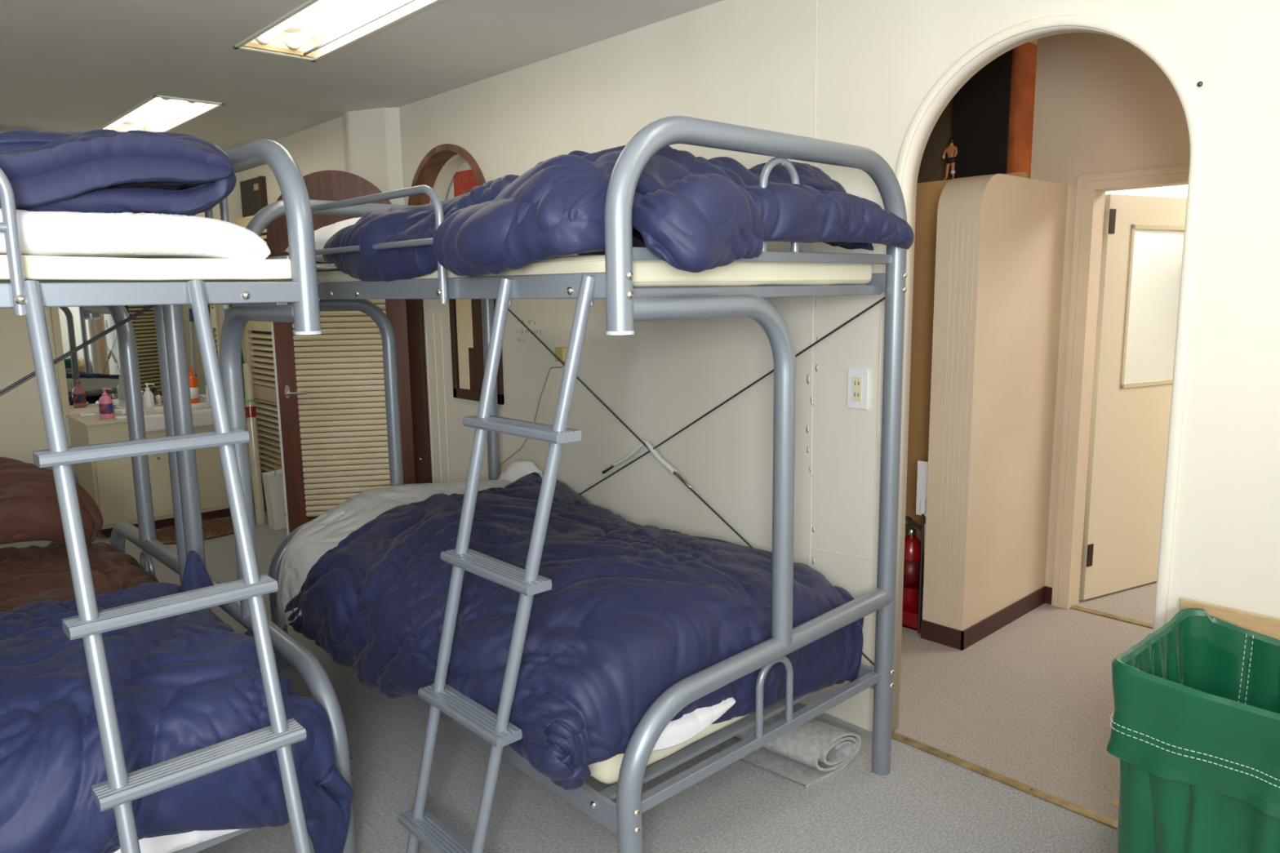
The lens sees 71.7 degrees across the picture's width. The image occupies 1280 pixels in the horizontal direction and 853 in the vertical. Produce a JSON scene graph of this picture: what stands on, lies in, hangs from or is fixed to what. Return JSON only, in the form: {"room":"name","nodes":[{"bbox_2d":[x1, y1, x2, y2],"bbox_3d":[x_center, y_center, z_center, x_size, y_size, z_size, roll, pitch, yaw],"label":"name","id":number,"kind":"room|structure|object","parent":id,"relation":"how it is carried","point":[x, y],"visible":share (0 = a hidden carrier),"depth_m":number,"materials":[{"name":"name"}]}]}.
{"room":"dormitory","nodes":[
{"label":"dormitory","id":0,"kind":"room"},
{"bbox_2d":[0,132,253,495],"bbox_3d":[-4.359,-0.426,4.645,5.100,2.335,0.100,-9,12,-42],"label":"wall","id":1,"kind":"structure","parent":0,"point":[22,427],"depth_m":5.26,"materials":[{"name":"beige paint"}]},
{"bbox_2d":[50,304,220,413],"bbox_3d":[-3.178,-0.664,5.629,0.945,1.070,0.020,-9,12,-42],"label":"mirror","id":2,"kind":"object","parent":1,"relation":"attached to","point":[82,375],"visible":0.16,"depth_m":5.51,"materials":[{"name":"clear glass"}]},
{"bbox_2d":[242,107,453,204],"bbox_3d":[-1.841,-0.592,5.487,0.455,2.335,1.995,-9,12,-42],"label":"wall","id":3,"kind":"structure","parent":0,"point":[366,144],"depth_m":4.64,"materials":[{"name":"beige paint"}]},
{"bbox_2d":[240,175,267,240],"bbox_3d":[-2.522,-1.352,5.798,0.043,0.520,0.380,-9,12,-42],"label":"notice board","id":4,"kind":"object","parent":3,"relation":"attached to","point":[253,191],"visible":0.52,"depth_m":5.74,"materials":[{"name":"black"}]},
{"bbox_2d":[235,215,282,484],"bbox_3d":[-2.463,-0.418,5.836,0.056,1.900,0.680,-9,12,-42],"label":"door","id":5,"kind":"structure","parent":3,"relation":"in","point":[258,335],"depth_m":5.93,"materials":[{"name":"brown wood"}]},
{"bbox_2d":[266,169,415,535],"bbox_3d":[-1.563,-0.308,4.665,0.691,2.019,0.092,-2,9,-10],"label":"door","id":6,"kind":"structure","parent":3,"relation":"in","point":[330,384],"depth_m":4.69,"materials":[{"name":"brown wood"}]},
{"bbox_2d":[0,0,723,151],"bbox_3d":[-1.351,-1.135,1.142,5.200,0.060,9.130,-9,12,-42],"label":"ceiling","id":7,"kind":"structure","parent":0,"point":[66,65],"depth_m":3.53,"materials":[{"name":"paint"}]},
{"bbox_2d":[96,94,225,132],"bbox_3d":[-2.650,-1.694,4.779,0.320,0.097,1.420,-9,12,-42],"label":"ceiling lamp","id":8,"kind":"object","parent":7,"relation":"attached to","point":[157,113],"visible":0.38,"depth_m":4.79,"materials":[{"name":"white plastic"}]},
{"bbox_2d":[232,0,444,62],"bbox_3d":[-0.955,-1.434,2.959,0.320,0.097,1.420,-9,12,-42],"label":"ceiling lamp","id":9,"kind":"object","parent":7,"relation":"attached to","point":[314,30],"visible":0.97,"depth_m":3.25,"materials":[{"name":"white plastic"}]},
{"bbox_2d":[0,495,1156,852],"bbox_3d":[0.332,0.982,3.094,9.600,0.100,9.050,-9,12,-42],"label":"floor","id":10,"kind":"structure","parent":0,"point":[926,802],"depth_m":2.57,"materials":[{"name":"grey carpet"}]},
{"bbox_2d":[44,466,79,484],"bbox_3d":[-2.412,0.519,3.643,0.309,0.723,0.028,-7,11,-36],"label":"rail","id":11,"kind":"object","parent":10,"relation":"on","point":[76,478],"visible":0.12,"depth_m":3.65,"materials":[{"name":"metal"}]},
{"bbox_2d":[0,305,186,611],"bbox_3d":[-2.508,0.187,2.468,2.044,1.742,1.071,-9,12,-42],"label":"bunk bed","id":12,"kind":"object","parent":10,"relation":"on","point":[144,537],"visible":0.28,"depth_m":3.05,"materials":[{"name":"silver metal"}]},
{"bbox_3d":[-2.492,0.712,2.540,1.913,0.086,0.935,-9,12,-42],"label":"mattress","id":13,"kind":"object","parent":12,"relation":"on","visible":0},
{"bbox_2d":[0,457,159,611],"bbox_3d":[-2.434,0.461,2.497,1.865,0.531,0.975,-9,12,-42],"label":"duvet","id":14,"kind":"object","parent":13,"relation":"on","point":[29,509],"visible":0.53,"depth_m":2.97,"materials":[{"name":"brown fabric"}]},
{"bbox_2d":[66,412,231,537],"bbox_3d":[-3.015,0.250,5.539,0.825,0.687,0.552,-9,12,-42],"label":"base cabinet","id":15,"kind":"object","parent":10,"relation":"on","point":[109,483],"visible":0.31,"depth_m":5.25,"materials":[{"name":"beige laminate"}]},
{"bbox_2d":[66,412,127,426],"bbox_3d":[-3.230,-0.051,5.304,0.265,0.015,0.540,-9,12,-42],"label":"countertop","id":16,"kind":"structure","parent":15,"relation":"on","point":[95,420],"depth_m":5.17,"materials":[{"name":"beige laminate"}]},
{"bbox_2d":[78,412,95,416],"bbox_3d":[-3.353,-0.072,5.365,0.080,0.013,0.070,-9,12,-42],"label":"soap dish","id":17,"kind":"object","parent":16,"relation":"on","point":[90,413],"visible":1,"depth_m":5.34,"materials":[{"name":"white plastic"}]},
{"bbox_2d":[98,387,114,418],"bbox_3d":[-3.150,-0.139,5.222,0.076,0.183,0.072,-9,12,-42],"label":"soap bottle","id":18,"kind":"object","parent":16,"relation":"on","point":[105,402],"visible":1,"depth_m":5.20,"materials":[{"name":"pink plastic"}]},
{"bbox_2d":[113,408,124,414],"bbox_3d":[-3.158,-0.098,5.453,0.080,0.031,0.130,3,10,22],"label":"pack","id":19,"kind":"object","parent":16,"relation":"on","point":[120,411],"visible":0.39,"depth_m":5.39,"materials":[{"name":"white plastic"}]},
{"bbox_2d":[115,415,127,420],"bbox_3d":[-3.028,-0.051,5.169,0.060,0.021,0.060,-9,12,-42],"label":"jar","id":20,"kind":"object","parent":16,"relation":"on","point":[120,417],"visible":0.98,"depth_m":5.15,"materials":[{"name":"white plastic"}]},
{"bbox_2d":[115,395,213,432],"bbox_3d":[-2.915,-0.108,5.572,0.570,0.182,0.555,-9,12,-42],"label":"basin","id":21,"kind":"object","parent":16,"relation":"in","point":[154,420],"visible":0.3,"depth_m":5.41,"materials":[{"name":"white ceramic"}]},
{"bbox_2d":[142,382,154,408],"bbox_3d":[-3.007,-0.191,5.417,0.055,0.155,0.060,4,10,26],"label":"lotion bottle","id":22,"kind":"object","parent":21,"relation":"on","point":[148,397],"visible":1,"depth_m":5.40,"materials":[{"name":"white plastic"}]},
{"bbox_2d":[152,391,162,404],"bbox_3d":[-3.066,-0.185,5.636,0.056,0.075,0.056,-9,12,-42],"label":"drinking glass","id":23,"kind":"object","parent":21,"relation":"on","point":[155,393],"visible":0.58,"depth_m":5.61,"materials":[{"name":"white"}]},
{"bbox_2d":[155,395,162,404],"bbox_3d":[-3.023,-0.167,5.569,0.040,0.062,0.039,-9,12,-42],"label":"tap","id":24,"kind":"object","parent":21,"relation":"on","point":[158,397],"depth_m":5.56,"materials":[{"name":"silver metal"}]},
{"bbox_2d":[187,368,199,403],"bbox_3d":[-2.848,-0.261,5.623,0.078,0.223,0.076,-9,12,-42],"label":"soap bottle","id":25,"kind":"object","parent":21,"relation":"on","point":[193,384],"visible":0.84,"depth_m":5.60,"materials":[{"name":"orange plastic"}]},
{"bbox_2d":[199,394,210,407],"bbox_3d":[-2.682,-0.168,5.591,0.158,0.071,0.118,-9,12,-42],"label":"basket","id":26,"kind":"object","parent":21,"relation":"on","point":[201,395],"visible":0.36,"depth_m":5.52,"materials":[{"name":"white plastic"}]},
{"bbox_2d":[204,385,208,405],"bbox_3d":[-2.699,-0.194,5.548,0.035,0.128,0.025,-9,12,-42],"label":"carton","id":27,"kind":"object","parent":26,"relation":"in","point":[206,393],"visible":0.41,"depth_m":5.53,"materials":[{"name":"white cardboard"}]},
{"bbox_2d":[23,280,311,852],"bbox_3d":[-0.801,0.461,1.580,0.341,1.433,0.480,-9,12,-42],"label":"ladder","id":28,"kind":"object","parent":10,"relation":"on","point":[117,793],"visible":1,"depth_m":1.55,"materials":[{"name":"silver metal"}]},
{"bbox_2d":[0,138,355,852],"bbox_3d":[-1.766,0.304,1.672,2.044,1.750,1.071,-9,12,-42],"label":"bunk bed","id":29,"kind":"object","parent":10,"relation":"on","point":[296,301],"visible":0.53,"depth_m":1.98,"materials":[{"name":"silver metal"}]},
{"bbox_2d":[0,254,291,283],"bbox_3d":[-1.768,-0.275,1.587,1.927,0.048,0.958,-9,12,-42],"label":"mattress","id":30,"kind":"object","parent":29,"relation":"on","point":[41,268],"visible":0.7,"depth_m":1.70,"materials":[{"name":"beige fabric"}]},
{"bbox_2d":[0,208,271,259],"bbox_3d":[-1.746,-0.333,1.579,1.820,0.107,0.905,-9,12,-42],"label":"futon","id":31,"kind":"object","parent":30,"relation":"on","point":[54,233],"visible":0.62,"depth_m":1.69,"materials":[{"name":"white fabric"}]},
{"bbox_2d":[0,128,236,216],"bbox_3d":[-1.692,-0.450,1.523,1.752,0.210,0.696,-9,12,-42],"label":"duvet","id":32,"kind":"object","parent":31,"relation":"on","point":[102,171],"visible":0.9,"depth_m":1.70,"materials":[{"name":"blue fabric"}]},
{"bbox_2d":[0,550,355,852],"bbox_3d":[-1.669,0.812,1.728,1.884,0.689,1.088,-9,12,-42],"label":"duvet","id":33,"kind":"object","parent":29,"relation":"on","point":[182,684],"visible":0.77,"depth_m":1.79,"materials":[{"name":"blue fabric"}]},
{"bbox_3d":[-1.767,0.827,1.763,1.913,0.093,0.934,-9,12,-42],"label":"mattress","id":34,"kind":"object","parent":29,"relation":"on","visible":0},
{"bbox_2d":[113,829,240,852],"bbox_3d":[-1.162,0.856,1.619,0.860,0.111,0.047,-9,12,-42],"label":"sheet","id":35,"kind":"object","parent":34,"relation":"on","point":[174,842],"visible":0.2,"depth_m":1.80,"materials":[{"name":"white fabric"}]},
{"bbox_2d":[155,515,234,544],"bbox_3d":[-2.615,0.609,5.256,0.574,0.051,0.363,-9,12,-42],"label":"bath mat","id":36,"kind":"object","parent":10,"relation":"on","point":[220,527],"visible":0.56,"depth_m":5.20,"materials":[{"name":"brown fabric"}]},
{"bbox_2d":[223,304,252,483],"bbox_3d":[-2.554,-0.209,5.644,0.302,1.554,0.034,7,12,42],"label":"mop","id":37,"kind":"object","parent":10,"relation":"on","point":[225,306],"visible":0.16,"depth_m":5.62,"materials":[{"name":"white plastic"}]},
{"bbox_2d":[228,304,266,511],"bbox_3d":[-2.561,-0.204,5.766,0.334,1.507,0.040,7,12,43],"label":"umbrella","id":38,"kind":"object","parent":10,"relation":"on","point":[229,305],"visible":0.21,"depth_m":5.75,"materials":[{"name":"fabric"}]},
{"bbox_2d":[242,363,266,524],"bbox_3d":[-2.376,0.108,5.441,0.064,0.986,0.175,-5,10,-27],"label":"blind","id":39,"kind":"object","parent":10,"relation":"on","point":[250,408],"visible":0.93,"depth_m":5.42,"materials":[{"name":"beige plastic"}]},
{"bbox_2d":[262,459,286,530],"bbox_3d":[-2.167,0.401,5.354,0.180,0.423,0.113,-9,12,-42],"label":"paper bag","id":40,"kind":"object","parent":10,"relation":"on","point":[273,481],"visible":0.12,"depth_m":5.30,"materials":[{"name":"white paper"}]},
{"bbox_2d":[397,275,595,852],"bbox_3d":[-0.330,0.402,1.919,0.285,1.431,0.458,-9,12,-42],"label":"ladder","id":41,"kind":"object","parent":10,"relation":"on","point":[422,825],"visible":1,"depth_m":1.91,"materials":[{"name":"silver metal"}]},
{"bbox_2d":[245,115,906,852],"bbox_3d":[-0.345,0.099,2.840,1.082,1.742,2.044,-9,12,-42],"label":"bunk bed","id":42,"kind":"object","parent":10,"relation":"on","point":[625,304],"visible":0.59,"depth_m":2.12,"materials":[{"name":"silver metal"}]},
{"bbox_2d":[261,254,871,287],"bbox_3d":[-0.358,-0.462,2.757,0.939,0.071,1.909,-9,12,-42],"label":"mattress","id":43,"kind":"object","parent":42,"relation":"on","point":[646,273],"visible":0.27,"depth_m":2.01,"materials":[{"name":"beige fabric"}]},
{"bbox_2d":[316,265,339,271],"bbox_3d":[-0.864,-0.556,3.114,0.780,0.028,0.580,-9,12,-42],"label":"sheet","id":44,"kind":"object","parent":43,"relation":"on","point":[324,268],"visible":0.1,"depth_m":2.69,"materials":[{"name":"white fabric"}]},
{"bbox_2d":[284,217,360,262],"bbox_3d":[-0.858,-0.688,3.212,0.710,0.185,0.420,-9,12,-42],"label":"pillow","id":45,"kind":"object","parent":44,"relation":"on","point":[322,235],"visible":0.12,"depth_m":2.96,"materials":[{"name":"white fabric"}]},
{"bbox_2d":[322,145,914,281],"bbox_3d":[-0.139,-0.583,2.471,1.220,0.346,1.513,-9,12,-42],"label":"duvet","id":46,"kind":"object","parent":43,"relation":"on","point":[698,214],"visible":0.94,"depth_m":1.87,"materials":[{"name":"blue fabric"}]},
{"bbox_2d":[587,714,748,784],"bbox_3d":[-0.355,0.614,2.941,0.953,0.097,1.869,-9,12,-42],"label":"mattress","id":47,"kind":"object","parent":42,"relation":"on","point":[606,771],"visible":0.02,"depth_m":1.99,"materials":[{"name":"beige fabric"}]},
{"bbox_2d":[276,479,514,629],"bbox_3d":[-0.858,0.448,3.312,1.058,0.400,0.733,-9,12,-42],"label":"sheet","id":48,"kind":"object","parent":47,"relation":"on","point":[323,533],"visible":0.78,"depth_m":3.04,"materials":[{"name":"white fabric"}]},
{"bbox_2d":[284,471,863,790],"bbox_3d":[-0.314,0.495,2.853,1.298,0.450,1.829,-9,12,-42],"label":"duvet","id":49,"kind":"object","parent":47,"relation":"on","point":[631,611],"visible":0.8,"depth_m":2.26,"materials":[{"name":"blue fabric"}]},
{"bbox_2d":[497,460,542,481],"bbox_3d":[-0.503,0.207,3.745,0.140,0.134,0.190,-9,12,-42],"label":"pillow","id":50,"kind":"object","parent":49,"relation":"on","point":[517,469],"visible":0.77,"depth_m":3.70,"materials":[{"name":"white fabric"}]},
{"bbox_2d":[652,697,735,751],"bbox_3d":[0.097,0.683,2.036,0.352,0.079,0.030,-9,12,-42],"label":"sheet","id":51,"kind":"object","parent":47,"relation":"on","point":[678,731],"visible":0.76,"depth_m":2.04,"materials":[{"name":"white fabric"}]},
{"bbox_2d":[697,709,861,787],"bbox_3d":[0.112,0.899,2.962,1.254,0.112,0.236,7,12,41],"label":"carpet","id":52,"kind":"object","parent":10,"relation":"on","point":[815,750],"visible":0.38,"depth_m":2.60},
{"bbox_2d":[902,515,924,631],"bbox_3d":[1.129,0.592,3.696,0.145,0.464,0.165,-9,12,-42],"label":"fire extinguisher","id":53,"kind":"object","parent":10,"relation":"on","point":[912,543],"visible":0.52,"depth_m":3.66,"materials":[{"name":"red metal"}]},
{"bbox_2d":[915,460,928,633],"bbox_3d":[1.127,0.490,3.553,0.018,0.710,0.058,-9,12,-42],"label":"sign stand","id":54,"kind":"object","parent":10,"relation":"on","point":[922,466],"visible":0.77,"depth_m":3.53,"materials":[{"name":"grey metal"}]},
{"bbox_2d":[924,523,925,559],"bbox_3d":[1.243,0.599,3.650,0.270,0.460,0.020,-9,12,-42],"label":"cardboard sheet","id":55,"kind":"object","parent":10,"relation":"on","point":[924,523],"visible":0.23,"depth_m":3.54,"materials":[{"name":"beige cardboard"}]},
{"bbox_2d":[891,731,1118,830],"bbox_3d":[1.058,1.010,2.502,0.034,0.008,0.797,-9,12,-42],"label":"trim","id":56,"kind":"structure","parent":10,"relation":"on","point":[1105,820],"depth_m":2.51,"materials":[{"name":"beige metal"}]},
{"bbox_2d":[1069,604,1153,628],"bbox_3d":[2.162,0.829,3.569,0.040,0.006,0.890,-9,12,-42],"label":"trim","id":57,"kind":"structure","parent":10,"relation":"on","point":[1073,606],"depth_m":3.73,"materials":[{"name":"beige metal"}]},
{"bbox_2d":[1111,798,1119,808],"bbox_3d":[1.310,1.025,2.395,0.060,0.001,0.064,0,9,2],"label":"tape","id":58,"kind":"object","parent":10,"relation":"on","point":[1115,802],"visible":0.29,"depth_m":2.41,"materials":[{"name":"beige plastic"}]},
{"bbox_2d":[1106,608,1279,852],"bbox_3d":[1.259,0.794,1.619,0.453,0.700,0.672,-9,12,-42],"label":"laundry bag","id":59,"kind":"object","parent":10,"relation":"on","point":[1195,732],"visible":1,"depth_m":1.61,"materials":[{"name":"green fabric"}]},
{"bbox_2d":[1170,598,1279,639],"bbox_3d":[1.541,0.782,1.757,0.135,0.672,0.905,-9,12,-42],"label":"cardboard box","id":60,"kind":"object","parent":10,"relation":"on","point":[1265,625],"visible":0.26,"depth_m":1.97,"materials":[{"name":"brown cardboard"}]},
{"bbox_2d":[399,0,1279,732],"bbox_3d":[1.151,-0.127,2.225,0.075,2.335,6.905,-9,12,-42],"label":"wall","id":61,"kind":"structure","parent":0,"point":[745,63],"depth_m":2.78,"materials":[{"name":"beige paint"}]},
{"bbox_2d":[405,298,432,484],"bbox_3d":[-1.174,-0.118,4.702,0.062,1.620,0.140,-9,12,-42],"label":"trim","id":62,"kind":"structure","parent":61,"relation":"attached to","point":[415,307],"depth_m":4.67,"materials":[{"name":"brown wood"}]},
{"bbox_2d":[424,311,448,483],"bbox_3d":[-1.049,0.056,4.617,0.003,1.300,0.161,-9,12,-42],"label":"trim","id":63,"kind":"structure","parent":61,"relation":"attached to","point":[424,312],"depth_m":4.58,"materials":[{"name":"beige paint"}]},
{"bbox_2d":[408,143,485,205],"bbox_3d":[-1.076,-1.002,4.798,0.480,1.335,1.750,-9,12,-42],"label":"window","id":64,"kind":"structure","parent":61,"relation":"in","point":[437,168],"depth_m":4.43,"materials":[{"name":"brown wood"}]},
{"bbox_2d":[453,168,479,197],"bbox_3d":[-0.875,-1.172,4.868,0.008,0.485,0.615,-9,12,-42],"label":"poster","id":65,"kind":"object","parent":64,"relation":"attached to","point":[464,181],"visible":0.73,"depth_m":4.95,"materials":[{"name":"red paper"}]},
{"bbox_2d":[448,298,504,404],"bbox_3d":[-0.788,-0.408,4.241,0.020,0.575,0.425,-9,12,-42],"label":"mirror","id":66,"kind":"object","parent":61,"relation":"attached to","point":[465,314],"visible":0.46,"depth_m":4.29,"materials":[{"name":"brown wood"}]},
{"bbox_2d":[516,320,541,342],"bbox_3d":[-0.493,-0.423,3.925,0.001,0.103,0.181,-9,12,-42],"label":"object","id":67,"kind":"structure","parent":61,"relation":"attached to","point":[528,320],"depth_m":3.92,"materials":[{"name":"grey"}]},
{"bbox_2d":[500,361,564,465],"bbox_3d":[-0.510,-0.032,3.999,0.007,0.553,0.584,-9,12,-42],"label":"cord","id":68,"kind":"object","parent":61,"relation":"attached to","point":[564,362],"visible":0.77,"depth_m":3.91,"materials":[{"name":"beige plastic"}]},
{"bbox_2d":[555,346,568,362],"bbox_3d":[-0.332,-0.304,3.746,0.030,0.060,0.055,-9,12,-42],"label":"junction box","id":69,"kind":"object","parent":61,"relation":"attached to","point":[560,352],"visible":0.77,"depth_m":3.73,"materials":[{"name":"yellow plastic"}]},
{"bbox_2d":[806,0,881,566],"bbox_3d":[0.633,-0.402,2.691,0.003,1.850,0.301,-9,12,-42],"label":"trim","id":70,"kind":"structure","parent":61,"relation":"attached to","point":[815,303],"depth_m":2.81,"materials":[{"name":"beige paint"}]},
{"bbox_2d":[847,368,869,409],"bbox_3d":[0.664,-0.115,2.697,0.012,0.124,0.074,-9,12,-42],"label":"wall outlet","id":71,"kind":"object","parent":61,"relation":"attached to","point":[858,379],"visible":1,"depth_m":2.69,"materials":[{"name":"white plastic"}]},
{"bbox_2d":[852,376,862,401],"bbox_3d":[0.661,-0.114,2.695,0.004,0.074,0.032,-9,12,-42],"label":"socket","id":72,"kind":"object","parent":71,"relation":"attached to","point":[856,380],"depth_m":2.69,"materials":[{"name":"beige plastic"}]},
{"bbox_2d":[894,13,1204,632],"bbox_3d":[0.998,0.000,2.352,0.010,2.050,0.780,-9,12,-42],"label":"trim","id":73,"kind":"structure","parent":61,"relation":"attached to","point":[1183,88],"depth_m":2.06,"materials":[{"name":"beige paint"}]},
{"bbox_2d":[1196,81,1203,86],"bbox_3d":[1.240,-0.757,1.958,0.012,0.012,0.012,-9,12,-42],"label":"hook","id":74,"kind":"object","parent":61,"relation":"attached to","point":[1199,83],"visible":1,"depth_m":1.95,"materials":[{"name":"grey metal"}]},
{"bbox_2d":[917,96,954,182],"bbox_3d":[1.385,-0.579,4.736,0.100,2.450,1.665,-9,12,-42],"label":"wall","id":75,"kind":"structure","parent":0,"point":[932,167],"depth_m":4.41,"materials":[{"name":"brown paint"}]},
{"bbox_2d":[904,172,1031,577],"bbox_3d":[1.239,-0.256,4.578,0.400,1.865,1.564,-9,12,-42],"label":"wall","id":76,"kind":"structure","parent":0,"point":[928,193],"depth_m":4.15,"materials":[{"name":"brown paint"}]},
{"bbox_2d":[951,42,1037,179],"bbox_3d":[1.622,-1.400,3.991,0.340,0.561,0.270,-9,12,-42],"label":"wall cabinet","id":77,"kind":"object","parent":76,"relation":"on","point":[993,123],"visible":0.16,"depth_m":3.86,"materials":[{"name":"black"}]},
{"bbox_2d":[922,173,1068,631],"bbox_3d":[1.451,-0.075,3.609,0.745,1.800,0.170,-9,12,-42],"label":"wall partition","id":78,"kind":"structure","parent":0,"point":[1006,506],"depth_m":3.44,"materials":[{"name":"beige paint"}]},
{"bbox_2d":[942,137,957,179],"bbox_3d":[1.400,-1.207,3.992,0.031,0.183,0.071,-9,12,-42],"label":"figurine","id":79,"kind":"object","parent":78,"relation":"on","point":[952,150],"visible":0.98,"depth_m":3.98,"materials":[{"name":"brown plastic"}]},
{"bbox_2d":[920,586,1046,650],"bbox_3d":[1.463,0.778,3.736,0.753,0.075,0.178,-9,12,-42],"label":"baseboard","id":80,"kind":"structure","parent":78,"relation":"attached to","point":[933,632],"depth_m":3.54,"materials":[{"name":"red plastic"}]},
{"bbox_2d":[935,219,1055,623],"bbox_3d":[1.462,-0.026,3.518,0.656,1.530,0.101,-6,10,-32],"label":"trim","id":81,"kind":"structure","parent":78,"relation":"attached to","point":[974,220],"depth_m":3.36,"materials":[{"name":"beige paint"}]},
{"bbox_2d":[1028,39,1037,45],"bbox_3d":[2.584,-1.697,3.814,4.515,0.050,4.400,-9,12,-42],"label":"ceiling","id":82,"kind":"structure","parent":0,"point":[1033,42],"depth_m":3.82,"materials":[{"name":"beige paint"}]},
{"bbox_2d":[1030,32,1190,587],"bbox_3d":[2.627,-0.310,2.901,0.090,2.450,2.725,-9,12,-42],"label":"wall","id":83,"kind":"structure","parent":0,"point":[1102,104],"depth_m":3.56,"materials":[{"name":"beige paint"}]},
{"bbox_2d":[1044,586,1052,604],"bbox_3d":[1.802,0.745,3.915,0.008,0.075,0.060,-9,12,-42],"label":"baseboard","id":84,"kind":"structure","parent":83,"relation":"attached to","point":[1048,589],"depth_m":3.91,"materials":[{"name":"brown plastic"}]},
{"bbox_2d":[1051,164,1189,608],"bbox_3d":[2.153,-0.076,3.455,0.118,1.830,0.925,-9,12,-42],"label":"trim","id":85,"kind":"structure","parent":83,"relation":"attached to","point":[1091,191],"depth_m":3.71,"materials":[{"name":"beige paint"}]},
{"bbox_2d":[1079,194,1186,599],"bbox_3d":[2.287,-0.127,3.958,0.804,1.748,0.081,-5,10,-27],"label":"door","id":86,"kind":"structure","parent":83,"relation":"in","point":[1143,240],"depth_m":3.90,"materials":[{"name":"beige paint"}]},
{"bbox_2d":[1105,190,1120,194],"bbox_3d":[2.457,-0.720,5.553,2.600,2.450,0.100,-9,12,-42],"label":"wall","id":87,"kind":"structure","parent":0,"point":[1117,192],"depth_m":6.11,"materials":[{"name":"white paint"}]},
{"bbox_2d":[1120,184,1187,198],"bbox_3d":[4.223,-0.733,5.479,0.100,2.450,4.400,-9,12,-42],"label":"wall","id":88,"kind":"structure","parent":0,"point":[1176,191],"depth_m":6.01,"materials":[{"name":"white paint"}]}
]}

